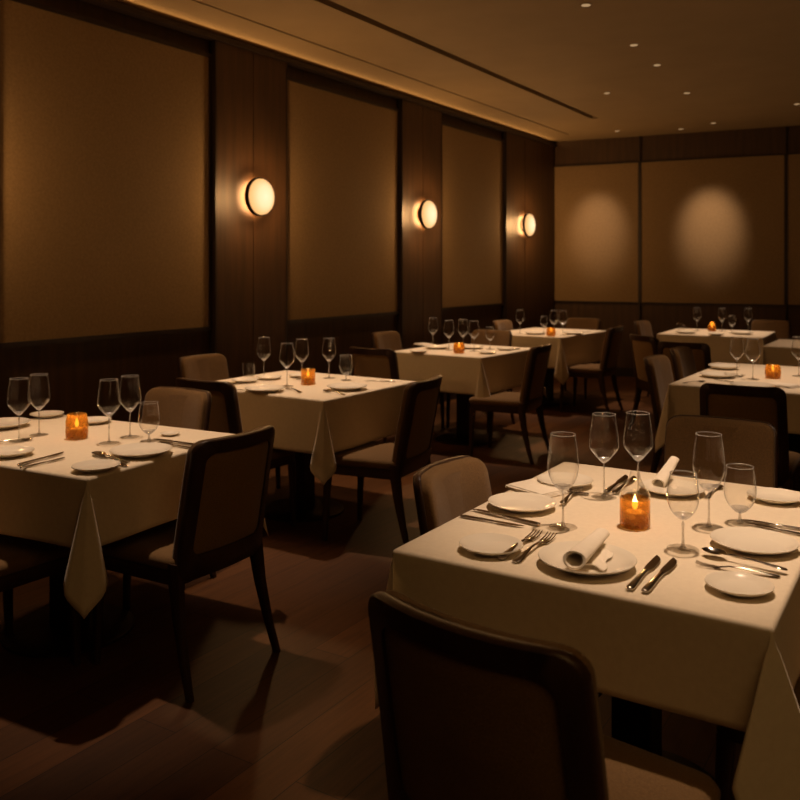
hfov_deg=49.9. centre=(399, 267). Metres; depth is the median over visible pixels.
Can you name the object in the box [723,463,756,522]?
water goblet
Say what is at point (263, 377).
plate
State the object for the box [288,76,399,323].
wall panel
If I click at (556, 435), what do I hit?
bowl
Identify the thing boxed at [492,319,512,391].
dining chair
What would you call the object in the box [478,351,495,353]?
plate
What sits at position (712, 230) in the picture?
wall panel
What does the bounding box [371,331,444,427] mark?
dining chair
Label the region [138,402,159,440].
water goblet
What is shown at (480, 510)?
knife
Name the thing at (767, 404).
dining chair
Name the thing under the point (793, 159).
wall panel
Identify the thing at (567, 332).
dinner plate
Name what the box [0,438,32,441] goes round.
spoon
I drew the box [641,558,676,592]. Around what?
knife
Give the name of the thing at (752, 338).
wine glass
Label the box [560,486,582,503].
fork
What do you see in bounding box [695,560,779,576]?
fork
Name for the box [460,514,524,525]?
knife
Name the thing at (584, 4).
recessed light
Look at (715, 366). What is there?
plate
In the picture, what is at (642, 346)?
dining chair
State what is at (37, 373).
wine glass
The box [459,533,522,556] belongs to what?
plate
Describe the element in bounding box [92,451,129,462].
spoon
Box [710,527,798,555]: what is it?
dinner plate
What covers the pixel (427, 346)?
dinner plate
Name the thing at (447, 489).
dining chair
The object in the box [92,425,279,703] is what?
dining chair
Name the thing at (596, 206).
wall panel
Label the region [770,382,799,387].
napkin
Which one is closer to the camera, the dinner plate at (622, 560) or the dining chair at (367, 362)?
the dinner plate at (622, 560)
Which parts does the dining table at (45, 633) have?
plate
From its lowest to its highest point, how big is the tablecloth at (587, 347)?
0.463 m
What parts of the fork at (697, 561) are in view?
handle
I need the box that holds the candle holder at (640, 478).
[620,478,649,524]
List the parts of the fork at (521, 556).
handle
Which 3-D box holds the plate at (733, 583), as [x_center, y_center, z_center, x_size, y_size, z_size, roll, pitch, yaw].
[0.726,0.680,1.840,0.140,0.016,0.140,0,0,32]
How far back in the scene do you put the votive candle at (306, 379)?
5.08 m
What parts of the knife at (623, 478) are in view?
handle, blade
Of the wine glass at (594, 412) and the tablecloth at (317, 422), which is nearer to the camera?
the wine glass at (594, 412)
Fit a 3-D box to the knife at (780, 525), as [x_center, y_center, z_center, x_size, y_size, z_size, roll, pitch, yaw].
[1.009,0.684,2.291,0.189,0.007,0.017,0,0,36]
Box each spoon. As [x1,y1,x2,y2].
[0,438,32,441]
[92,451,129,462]
[323,389,345,394]
[702,547,787,570]
[704,484,723,498]
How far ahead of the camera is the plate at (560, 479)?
2.76 m
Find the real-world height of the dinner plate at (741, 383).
0.023 m
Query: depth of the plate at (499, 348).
7.26 m
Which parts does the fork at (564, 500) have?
handle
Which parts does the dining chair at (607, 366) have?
leg, leg, seat, seat frame, leg, backrest, frame, panel, leg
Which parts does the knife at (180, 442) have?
handle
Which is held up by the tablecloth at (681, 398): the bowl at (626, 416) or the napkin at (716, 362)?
the napkin at (716, 362)
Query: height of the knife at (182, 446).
0.008 m
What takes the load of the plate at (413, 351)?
on the tablecloth at (469, 372)
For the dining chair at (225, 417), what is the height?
0.865 m
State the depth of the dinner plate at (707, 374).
5.47 m
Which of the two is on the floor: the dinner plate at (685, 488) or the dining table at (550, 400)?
the dining table at (550, 400)
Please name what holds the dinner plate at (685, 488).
on the tablecloth at (685, 646)
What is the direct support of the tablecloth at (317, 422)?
on the dining table at (309, 508)
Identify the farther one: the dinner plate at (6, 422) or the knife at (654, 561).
the dinner plate at (6, 422)
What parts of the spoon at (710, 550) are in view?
handle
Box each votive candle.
[70,418,83,436]
[304,371,312,382]
[456,344,461,351]
[625,495,644,525]
[768,365,776,376]
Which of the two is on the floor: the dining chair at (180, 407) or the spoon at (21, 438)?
the dining chair at (180, 407)
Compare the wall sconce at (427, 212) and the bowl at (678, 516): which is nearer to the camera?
the bowl at (678, 516)
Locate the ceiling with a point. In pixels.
(542, 69)
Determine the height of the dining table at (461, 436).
0.752 m
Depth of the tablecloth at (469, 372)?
6.88 m
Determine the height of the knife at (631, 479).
0.009 m
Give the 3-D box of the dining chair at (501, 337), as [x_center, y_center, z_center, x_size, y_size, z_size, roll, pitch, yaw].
[0.750,1.018,7.927,0.466,0.865,0.575,0,0,32]
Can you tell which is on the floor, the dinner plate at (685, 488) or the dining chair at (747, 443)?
the dining chair at (747, 443)
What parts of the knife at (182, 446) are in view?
handle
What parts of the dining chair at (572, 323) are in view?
backrest, leg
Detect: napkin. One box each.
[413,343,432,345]
[506,479,569,496]
[563,528,612,571]
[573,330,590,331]
[652,456,678,488]
[708,362,735,364]
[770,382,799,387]
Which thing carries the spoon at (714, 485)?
on the tablecloth at (685, 646)
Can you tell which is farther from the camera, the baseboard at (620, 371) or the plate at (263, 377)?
the baseboard at (620, 371)
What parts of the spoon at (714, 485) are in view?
handle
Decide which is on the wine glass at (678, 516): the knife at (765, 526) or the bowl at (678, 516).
the bowl at (678, 516)
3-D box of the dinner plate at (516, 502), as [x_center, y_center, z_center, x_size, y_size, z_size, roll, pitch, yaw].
[0.351,0.679,2.474,0.196,0.019,0.196,0,0,32]
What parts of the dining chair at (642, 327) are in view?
frame, backrest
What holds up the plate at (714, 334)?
on the tablecloth at (723, 348)
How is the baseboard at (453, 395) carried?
attached to the wall at (75, 370)
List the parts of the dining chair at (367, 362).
panel, frame, backrest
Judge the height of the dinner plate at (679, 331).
0.021 m
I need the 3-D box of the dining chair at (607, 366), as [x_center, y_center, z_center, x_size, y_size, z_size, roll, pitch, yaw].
[1.960,1.018,8.701,0.575,0.865,0.466,0,0,30]
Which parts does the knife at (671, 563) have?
handle, blade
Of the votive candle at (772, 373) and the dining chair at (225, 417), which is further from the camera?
the votive candle at (772, 373)
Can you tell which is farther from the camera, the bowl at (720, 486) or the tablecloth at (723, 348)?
the tablecloth at (723, 348)
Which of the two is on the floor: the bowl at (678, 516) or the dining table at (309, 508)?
the dining table at (309, 508)
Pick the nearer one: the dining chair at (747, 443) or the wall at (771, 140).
the dining chair at (747, 443)
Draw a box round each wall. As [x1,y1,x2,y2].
[0,0,545,422]
[552,125,799,371]
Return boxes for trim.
[79,0,556,146]
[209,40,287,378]
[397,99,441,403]
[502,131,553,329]
[639,136,640,319]
[785,126,786,319]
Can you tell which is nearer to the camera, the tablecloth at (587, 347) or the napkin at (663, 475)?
the napkin at (663, 475)
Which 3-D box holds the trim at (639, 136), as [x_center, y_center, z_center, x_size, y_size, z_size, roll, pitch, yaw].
[3.180,-0.150,11.404,0.015,3.200,0.034,0,0,27]
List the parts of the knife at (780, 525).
blade, handle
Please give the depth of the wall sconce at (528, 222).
10.89 m
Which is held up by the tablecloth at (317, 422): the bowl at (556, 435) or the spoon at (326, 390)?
the spoon at (326, 390)
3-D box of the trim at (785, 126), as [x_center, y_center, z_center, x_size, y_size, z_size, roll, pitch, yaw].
[4.762,-0.150,10.611,0.015,3.200,0.034,0,0,27]
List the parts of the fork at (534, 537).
handle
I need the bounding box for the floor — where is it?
[0,376,781,799]
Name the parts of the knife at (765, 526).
blade, handle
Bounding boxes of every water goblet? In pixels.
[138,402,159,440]
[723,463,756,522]
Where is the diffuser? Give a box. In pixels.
[525,214,534,235]
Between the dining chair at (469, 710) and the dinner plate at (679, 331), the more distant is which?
the dinner plate at (679, 331)
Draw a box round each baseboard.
[444,392,455,401]
[616,367,634,376]
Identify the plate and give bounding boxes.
[0,417,30,429]
[0,446,33,457]
[29,410,63,417]
[71,459,120,472]
[78,416,111,424]
[109,442,171,457]
[160,431,179,435]
[231,377,257,382]
[245,385,284,392]
[256,375,281,379]
[289,373,310,377]
[327,383,366,390]
[410,350,427,352]
[424,345,449,348]
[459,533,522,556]
[460,345,483,348]
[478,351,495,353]
[488,492,556,512]
[497,347,512,349]
[525,331,545,334]
[537,472,592,488]
[538,541,636,575]
[564,331,584,334]
[639,478,705,496]
[676,330,696,333]
[700,372,736,377]
[704,571,774,597]
[708,333,723,335]
[709,364,739,369]
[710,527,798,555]
[730,381,774,386]
[731,331,752,334]
[747,487,799,504]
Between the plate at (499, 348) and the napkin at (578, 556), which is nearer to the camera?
the napkin at (578, 556)
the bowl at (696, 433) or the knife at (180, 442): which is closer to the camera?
the bowl at (696, 433)
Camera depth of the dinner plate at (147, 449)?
3.21 m
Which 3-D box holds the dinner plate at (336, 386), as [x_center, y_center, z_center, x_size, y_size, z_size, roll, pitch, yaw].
[-0.301,0.677,4.885,0.230,0.022,0.230,0,0,32]
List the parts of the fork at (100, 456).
handle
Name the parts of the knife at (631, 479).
handle, blade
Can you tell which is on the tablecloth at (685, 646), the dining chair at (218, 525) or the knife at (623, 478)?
the knife at (623, 478)
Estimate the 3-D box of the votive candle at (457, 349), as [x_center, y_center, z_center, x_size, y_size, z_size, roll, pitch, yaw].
[0.478,0.641,6.961,0.052,0.078,0.052,0,0,32]
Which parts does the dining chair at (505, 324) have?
backrest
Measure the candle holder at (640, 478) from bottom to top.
0.146 m
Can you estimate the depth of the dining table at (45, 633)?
3.38 m
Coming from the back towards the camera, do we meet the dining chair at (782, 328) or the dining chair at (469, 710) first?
the dining chair at (782, 328)
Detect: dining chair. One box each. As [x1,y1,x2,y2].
[0,534,80,665]
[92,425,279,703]
[123,386,216,610]
[175,377,295,526]
[178,353,280,488]
[322,375,441,543]
[348,347,430,455]
[368,590,720,799]
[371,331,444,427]
[413,455,601,698]
[446,329,514,431]
[469,343,551,464]
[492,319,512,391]
[560,326,623,416]
[564,317,601,398]
[628,334,659,429]
[633,320,652,401]
[643,354,673,472]
[654,341,710,445]
[664,415,777,487]
[670,346,696,380]
[699,383,799,490]
[751,320,790,339]
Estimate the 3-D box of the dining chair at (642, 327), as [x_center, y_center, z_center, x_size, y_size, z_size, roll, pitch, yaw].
[2.858,1.018,9.389,0.575,0.865,0.466,0,0,34]
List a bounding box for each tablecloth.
[0,415,268,618]
[217,370,415,484]
[374,462,799,799]
[395,343,546,414]
[510,327,605,384]
[655,362,799,452]
[656,328,776,363]
[759,339,799,366]
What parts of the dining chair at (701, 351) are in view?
panel, frame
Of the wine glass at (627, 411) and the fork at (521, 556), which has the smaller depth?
the fork at (521, 556)
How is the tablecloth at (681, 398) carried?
on the dining table
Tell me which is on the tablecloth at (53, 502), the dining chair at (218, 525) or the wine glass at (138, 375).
the wine glass at (138, 375)
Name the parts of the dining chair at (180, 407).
leg, backrest, frame, leg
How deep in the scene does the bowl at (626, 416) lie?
2.60 m
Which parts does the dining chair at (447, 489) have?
frame, backrest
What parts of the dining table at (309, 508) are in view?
plate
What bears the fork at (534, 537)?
on the tablecloth at (685, 646)
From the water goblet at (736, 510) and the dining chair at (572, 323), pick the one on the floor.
the dining chair at (572, 323)
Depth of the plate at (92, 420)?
3.85 m
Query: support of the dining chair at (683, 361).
on the floor
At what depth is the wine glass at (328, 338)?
5.38 m
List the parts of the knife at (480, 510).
blade, handle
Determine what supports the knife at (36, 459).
on the tablecloth at (53, 502)
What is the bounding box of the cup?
[620,499,649,524]
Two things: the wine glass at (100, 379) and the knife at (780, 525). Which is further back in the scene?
the wine glass at (100, 379)
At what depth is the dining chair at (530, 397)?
6.48 m
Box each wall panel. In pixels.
[0,0,211,347]
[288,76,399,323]
[442,122,503,310]
[554,162,638,302]
[640,154,784,305]
[787,153,799,305]
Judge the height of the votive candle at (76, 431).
0.078 m
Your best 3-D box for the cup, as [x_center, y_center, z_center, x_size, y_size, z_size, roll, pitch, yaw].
[0.626,0.651,2.293,0.079,0.076,0.079,0,0,32]
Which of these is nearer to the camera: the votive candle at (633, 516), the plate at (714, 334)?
the votive candle at (633, 516)
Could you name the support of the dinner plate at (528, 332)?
on the tablecloth at (587, 347)
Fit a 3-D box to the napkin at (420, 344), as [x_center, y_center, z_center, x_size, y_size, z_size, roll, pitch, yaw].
[0.214,0.682,7.685,0.130,0.012,0.170,0,0,-38]
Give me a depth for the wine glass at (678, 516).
2.10 m
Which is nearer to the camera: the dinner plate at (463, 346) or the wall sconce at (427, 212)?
the dinner plate at (463, 346)
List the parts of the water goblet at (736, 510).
stem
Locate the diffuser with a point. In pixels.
(529, 219)
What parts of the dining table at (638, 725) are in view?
plate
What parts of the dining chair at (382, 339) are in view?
frame, backrest, leg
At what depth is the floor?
3.05 m
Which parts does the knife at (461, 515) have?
handle, blade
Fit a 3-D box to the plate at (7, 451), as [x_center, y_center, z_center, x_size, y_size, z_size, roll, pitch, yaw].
[-1.433,0.679,3.160,0.166,0.019,0.166,0,0,32]
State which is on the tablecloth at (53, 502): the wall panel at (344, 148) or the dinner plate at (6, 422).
the dinner plate at (6, 422)
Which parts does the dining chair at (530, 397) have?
leg, leg, seat, seat frame, leg, backrest, frame, panel, leg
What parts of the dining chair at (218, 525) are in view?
leg, seat, seat frame, leg, backrest, frame, panel, leg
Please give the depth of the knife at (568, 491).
2.61 m
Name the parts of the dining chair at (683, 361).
frame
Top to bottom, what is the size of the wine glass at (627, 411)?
0.250 m
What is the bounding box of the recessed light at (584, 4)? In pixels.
[579,3,592,6]
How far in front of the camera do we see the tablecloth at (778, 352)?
7.55 m
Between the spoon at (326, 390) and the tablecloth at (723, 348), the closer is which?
the spoon at (326, 390)
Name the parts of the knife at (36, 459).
handle, blade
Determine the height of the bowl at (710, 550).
0.008 m
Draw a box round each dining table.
[1,571,134,657]
[264,452,343,521]
[436,394,494,445]
[542,368,570,405]
[611,696,714,780]
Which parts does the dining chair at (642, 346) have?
leg, panel, frame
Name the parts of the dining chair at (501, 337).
leg, backrest, frame, leg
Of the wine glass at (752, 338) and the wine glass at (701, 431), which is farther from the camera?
the wine glass at (752, 338)
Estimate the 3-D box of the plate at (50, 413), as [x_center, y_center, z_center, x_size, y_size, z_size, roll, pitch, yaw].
[-1.635,0.680,3.982,0.150,0.017,0.150,0,0,32]
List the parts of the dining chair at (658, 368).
frame, leg, backrest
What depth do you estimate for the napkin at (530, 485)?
2.65 m
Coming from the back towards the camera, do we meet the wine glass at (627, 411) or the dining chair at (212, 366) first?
the dining chair at (212, 366)
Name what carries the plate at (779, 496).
on the tablecloth at (685, 646)
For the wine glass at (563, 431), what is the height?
0.248 m
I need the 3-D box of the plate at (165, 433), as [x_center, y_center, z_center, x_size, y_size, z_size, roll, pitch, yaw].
[-0.948,0.683,3.545,0.080,0.010,0.080,0,0,32]
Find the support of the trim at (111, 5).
attached to the wall at (75, 370)
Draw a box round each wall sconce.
[245,177,273,215]
[418,200,436,228]
[521,213,534,236]
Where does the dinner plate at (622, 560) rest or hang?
on the tablecloth at (685, 646)
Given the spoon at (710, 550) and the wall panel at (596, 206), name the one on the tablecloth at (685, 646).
the spoon at (710, 550)
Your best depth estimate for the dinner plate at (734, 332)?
8.94 m
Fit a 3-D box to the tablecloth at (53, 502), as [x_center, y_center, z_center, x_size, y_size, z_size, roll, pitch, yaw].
[-1.325,0.903,3.445,1.295,0.426,1.020,0,0,28]
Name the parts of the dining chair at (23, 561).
leg, seat frame, seat, leg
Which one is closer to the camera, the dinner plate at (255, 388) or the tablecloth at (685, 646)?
the tablecloth at (685, 646)
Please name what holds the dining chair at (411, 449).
on the floor
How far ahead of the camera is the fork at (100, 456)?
3.07 m
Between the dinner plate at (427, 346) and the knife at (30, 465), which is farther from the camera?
the dinner plate at (427, 346)
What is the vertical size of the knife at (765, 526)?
0.007 m
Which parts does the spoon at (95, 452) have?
handle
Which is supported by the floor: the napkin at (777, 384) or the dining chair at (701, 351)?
the dining chair at (701, 351)
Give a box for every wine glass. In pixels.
[27,373,50,434]
[97,379,120,442]
[119,375,140,436]
[323,338,335,378]
[547,431,578,521]
[589,412,618,496]
[623,411,652,494]
[666,470,699,547]
[692,431,724,525]
[745,338,760,379]
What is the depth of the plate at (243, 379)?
5.22 m
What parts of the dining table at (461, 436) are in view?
plate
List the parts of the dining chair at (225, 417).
frame, backrest, panel, seat frame, seat, leg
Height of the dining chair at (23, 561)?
0.865 m
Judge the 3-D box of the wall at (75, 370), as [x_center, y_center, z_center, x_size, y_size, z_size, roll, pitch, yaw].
[-1.595,-0.150,6.167,0.100,3.200,13.750,0,0,32]
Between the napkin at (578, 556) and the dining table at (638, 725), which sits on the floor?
the dining table at (638, 725)
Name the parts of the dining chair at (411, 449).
leg, leg, seat, seat frame, leg, backrest, frame, panel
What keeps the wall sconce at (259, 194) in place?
attached to the wall at (75, 370)
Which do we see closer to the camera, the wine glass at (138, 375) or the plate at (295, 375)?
the wine glass at (138, 375)
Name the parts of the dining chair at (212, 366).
frame, backrest, leg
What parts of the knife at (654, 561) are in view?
handle, blade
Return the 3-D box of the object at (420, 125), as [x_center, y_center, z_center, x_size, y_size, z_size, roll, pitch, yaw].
[0.212,-0.115,8.892,0.062,3.130,0.806,0,0,32]
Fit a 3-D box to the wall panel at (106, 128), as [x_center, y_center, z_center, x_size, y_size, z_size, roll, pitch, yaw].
[-1.860,-0.560,5.620,0.032,2.040,1.740,0,0,32]
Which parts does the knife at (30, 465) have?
handle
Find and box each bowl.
[92,451,105,455]
[547,435,578,491]
[623,416,652,461]
[667,471,699,519]
[692,433,724,491]
[702,547,726,554]
[712,484,723,488]
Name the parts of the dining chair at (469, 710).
panel, frame, backrest, seat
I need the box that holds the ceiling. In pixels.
[113,0,799,141]
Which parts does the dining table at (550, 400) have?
plate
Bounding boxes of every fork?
[94,453,127,466]
[497,529,542,559]
[512,532,556,562]
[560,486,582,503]
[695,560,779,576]
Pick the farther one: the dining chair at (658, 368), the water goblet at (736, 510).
the dining chair at (658, 368)
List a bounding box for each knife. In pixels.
[17,452,63,465]
[20,457,64,468]
[156,438,193,444]
[157,442,189,448]
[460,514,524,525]
[472,509,540,525]
[567,490,588,494]
[604,475,627,492]
[612,476,635,493]
[626,555,660,589]
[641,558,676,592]
[741,519,799,529]
[748,523,799,534]
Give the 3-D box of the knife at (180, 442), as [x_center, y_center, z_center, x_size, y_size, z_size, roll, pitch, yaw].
[-0.880,0.683,3.384,0.246,0.009,0.022,0,0,32]
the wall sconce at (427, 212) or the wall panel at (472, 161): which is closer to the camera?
the wall sconce at (427, 212)
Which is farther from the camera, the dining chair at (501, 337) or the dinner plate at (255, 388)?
the dining chair at (501, 337)
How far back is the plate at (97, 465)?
2.96 m

